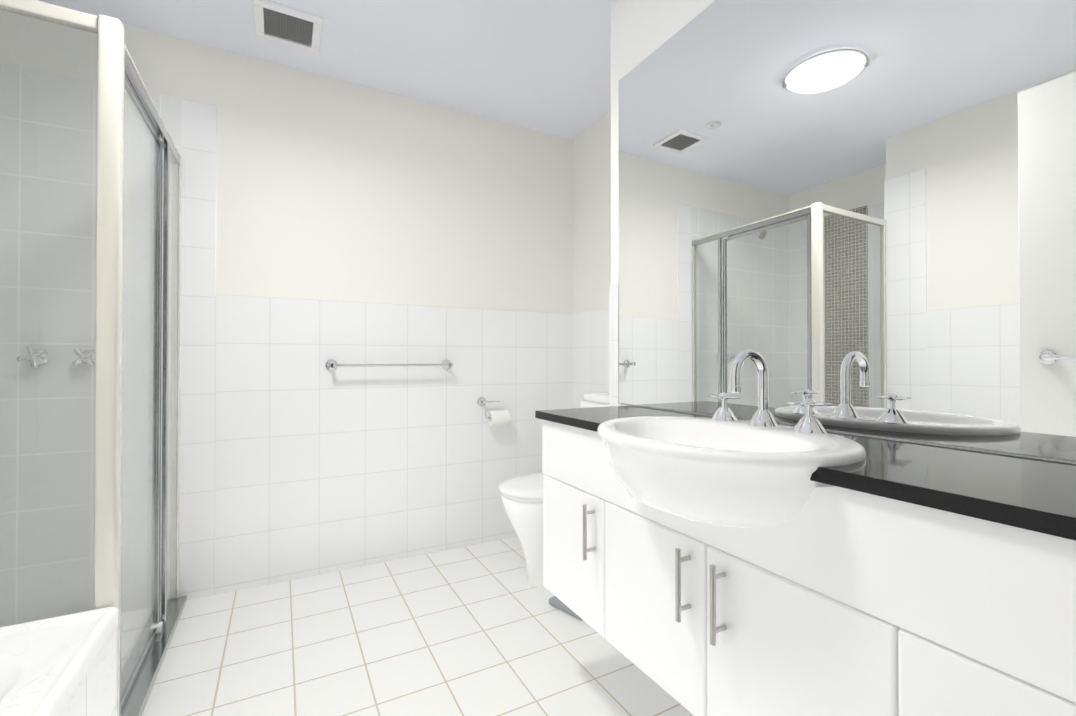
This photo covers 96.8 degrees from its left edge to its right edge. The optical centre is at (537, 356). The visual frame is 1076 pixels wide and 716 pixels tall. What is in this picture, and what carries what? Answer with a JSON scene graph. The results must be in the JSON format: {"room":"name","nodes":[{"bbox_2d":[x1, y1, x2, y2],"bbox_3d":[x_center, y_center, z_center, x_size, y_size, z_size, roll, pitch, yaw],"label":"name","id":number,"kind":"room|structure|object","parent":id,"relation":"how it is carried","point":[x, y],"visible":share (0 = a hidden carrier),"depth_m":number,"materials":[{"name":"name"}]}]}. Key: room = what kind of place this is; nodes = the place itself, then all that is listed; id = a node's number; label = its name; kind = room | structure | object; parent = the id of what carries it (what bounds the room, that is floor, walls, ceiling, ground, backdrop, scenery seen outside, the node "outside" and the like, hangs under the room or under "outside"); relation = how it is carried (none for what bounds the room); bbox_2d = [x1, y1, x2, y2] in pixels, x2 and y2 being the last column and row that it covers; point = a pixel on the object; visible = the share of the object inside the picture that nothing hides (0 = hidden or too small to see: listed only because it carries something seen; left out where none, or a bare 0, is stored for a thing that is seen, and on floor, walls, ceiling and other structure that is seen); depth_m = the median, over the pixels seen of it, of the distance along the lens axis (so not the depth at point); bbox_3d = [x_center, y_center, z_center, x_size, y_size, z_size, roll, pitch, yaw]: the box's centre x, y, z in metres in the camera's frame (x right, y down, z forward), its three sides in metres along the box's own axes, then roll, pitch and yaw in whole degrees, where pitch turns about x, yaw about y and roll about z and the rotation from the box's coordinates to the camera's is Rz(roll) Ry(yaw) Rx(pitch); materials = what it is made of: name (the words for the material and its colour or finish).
{"room":"bathroom","nodes":[
{"label":"bathroom","id":0,"kind":"room"},
{"bbox_2d":[0,11,572,313],"bbox_3d":[-1.128,-0.153,2.214,3.340,2.317,0.112,0,0,-28],"label":"wall","id":1,"kind":"structure","parent":0,"point":[330,188],"depth_m":2.30,"materials":[{"name":"white paint"}]},
{"bbox_2d":[0,60,571,626],"bbox_3d":[-1.109,-0.029,2.156,2.996,2.068,0.008,0,0,-28],"label":"wall tiles","id":2,"kind":"structure","parent":1,"relation":"attached to","point":[298,460],"depth_m":2.06,"materials":[{"name":"white tile"}]},
{"bbox_2d":[16,346,94,368],"bbox_3d":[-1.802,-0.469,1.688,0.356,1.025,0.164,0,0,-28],"label":"tap","id":3,"kind":"object","parent":2,"relation":"attached to","point":[84,355],"depth_m":1.76,"materials":[{"name":"silver metal"}]},
{"bbox_2d":[325,360,452,370],"bbox_3d":[-0.702,0.041,2.324,0.605,0.052,0.079,0,0,-28],"label":"towel rail","id":4,"kind":"object","parent":2,"relation":"attached to","point":[331,365],"visible":1,"depth_m":2.27,"materials":[{"name":"silver metal"}]},
{"bbox_2d":[477,397,510,426],"bbox_3d":[-0.226,0.296,2.568,0.176,0.154,0.096,0,0,-28],"label":"toilet roll","id":5,"kind":"object","parent":2,"relation":"attached to","point":[498,418],"visible":1,"depth_m":2.55,"materials":[{"name":"white paper"}]},
{"bbox_2d":[37,0,615,139],"bbox_3d":[-0.500,-1.370,1.054,3.340,0.100,2.765,0,0,-28],"label":"ceiling","id":6,"kind":"structure","parent":0,"point":[544,66],"depth_m":2.01,"materials":[{"name":"white paint"}]},
{"bbox_2d":[253,0,322,53],"bbox_3d":[-0.991,-1.308,1.897,0.236,0.012,0.236,0,0,-28],"label":"ceiling vent","id":7,"kind":"object","parent":6,"relation":"in","point":[285,25],"visible":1,"depth_m":1.89,"materials":[{"name":"white plastic"}]},
{"bbox_2d":[121,537,693,715],"bbox_3d":[-0.500,1.047,1.037,3.340,0.100,2.765,0,0,-28],"label":"floor","id":8,"kind":"structure","parent":0,"point":[485,629],"depth_m":1.62,"materials":[{"name":"tile"}]},
{"bbox_2d":[0,606,118,715],"bbox_3d":[-0.941,0.793,0.290,0.688,0.397,1.611,0,0,-28],"label":"bathtub","id":9,"kind":"object","parent":8,"relation":"on","point":[64,665],"visible":1,"depth_m":0.99,"materials":[{"name":"ceramic"}]},
{"bbox_2d":[0,0,186,715],"bbox_3d":[-1.535,0.085,1.406,0.696,1.830,0.903,0,0,-28],"label":"shower enclosure","id":10,"kind":"object","parent":8,"relation":"on","point":[118,74],"visible":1,"depth_m":1.18,"materials":[{"name":"white"}]},
{"bbox_2d":[498,392,608,586],"bbox_3d":[0.148,0.590,2.221,0.693,0.830,0.390,0,0,-28],"label":"toilet","id":11,"kind":"object","parent":8,"relation":"on","point":[522,499],"visible":0.33,"depth_m":2.06,"materials":[{"name":"white ceramic"}]},
{"bbox_2d":[549,596,581,619],"bbox_3d":[0.185,0.992,1.948,0.230,0.024,0.180,0,-1,-43],"label":"scale","id":12,"kind":"object","parent":8,"relation":"on","point":[555,601],"visible":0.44,"depth_m":1.89,"materials":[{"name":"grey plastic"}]},
{"bbox_2d":[573,111,610,312],"bbox_3d":[0.496,-0.151,2.526,0.182,2.317,1.101,0,0,-28],"label":"wall","id":13,"kind":"structure","parent":0,"point":[591,213],"depth_m":2.69,"materials":[{"name":"white paint"}]},
{"bbox_2d":[572,308,608,408],"bbox_3d":[0.242,0.372,2.318,0.460,1.268,0.981,0,0,-28],"label":"wall tiles","id":14,"kind":"structure","parent":13,"relation":"attached to","point":[590,351],"depth_m":2.70,"materials":[{"name":"white tile"}]},
{"bbox_2d":[611,0,1075,462],"bbox_3d":[0.949,-0.160,1.200,0.642,2.317,1.664,0,0,-28],"label":"wall","id":15,"kind":"structure","parent":0,"point":[641,30],"depth_m":1.67,"materials":[{"name":"white paint"}]},
{"bbox_2d":[609,283,1075,463],"bbox_3d":[0.634,0.363,1.095,0.008,1.268,1.544,0,0,-28],"label":"wall tiles","id":16,"kind":"structure","parent":15,"relation":"attached to","point":[613,344],"depth_m":1.74,"materials":[{"name":"white tile"}]},
{"bbox_2d":[535,349,1075,715],"bbox_3d":[0.426,0.345,0.921,0.517,0.723,1.427,0,0,-28],"label":"bathroom vanity","id":17,"kind":"object","parent":16,"relation":"attached to","point":[722,561],"visible":1,"depth_m":0.74,"materials":[{"name":"white wood"}]},
{"bbox_2d":[597,416,865,528],"bbox_3d":[0.351,0.225,0.960,0.420,0.154,0.530,0,0,-28],"label":"basin","id":18,"kind":"object","parent":17,"relation":"in","point":[725,472],"depth_m":0.79,"materials":[{"name":"white ceramic"}]},
{"bbox_2d":[619,0,1075,460],"bbox_3d":[0.647,-0.422,1.076,0.008,1.168,1.483,0,0,-28],"label":"mirror","id":19,"kind":"object","parent":15,"relation":"attached to","point":[860,215],"visible":1,"depth_m":1.00,"materials":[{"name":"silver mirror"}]}
]}

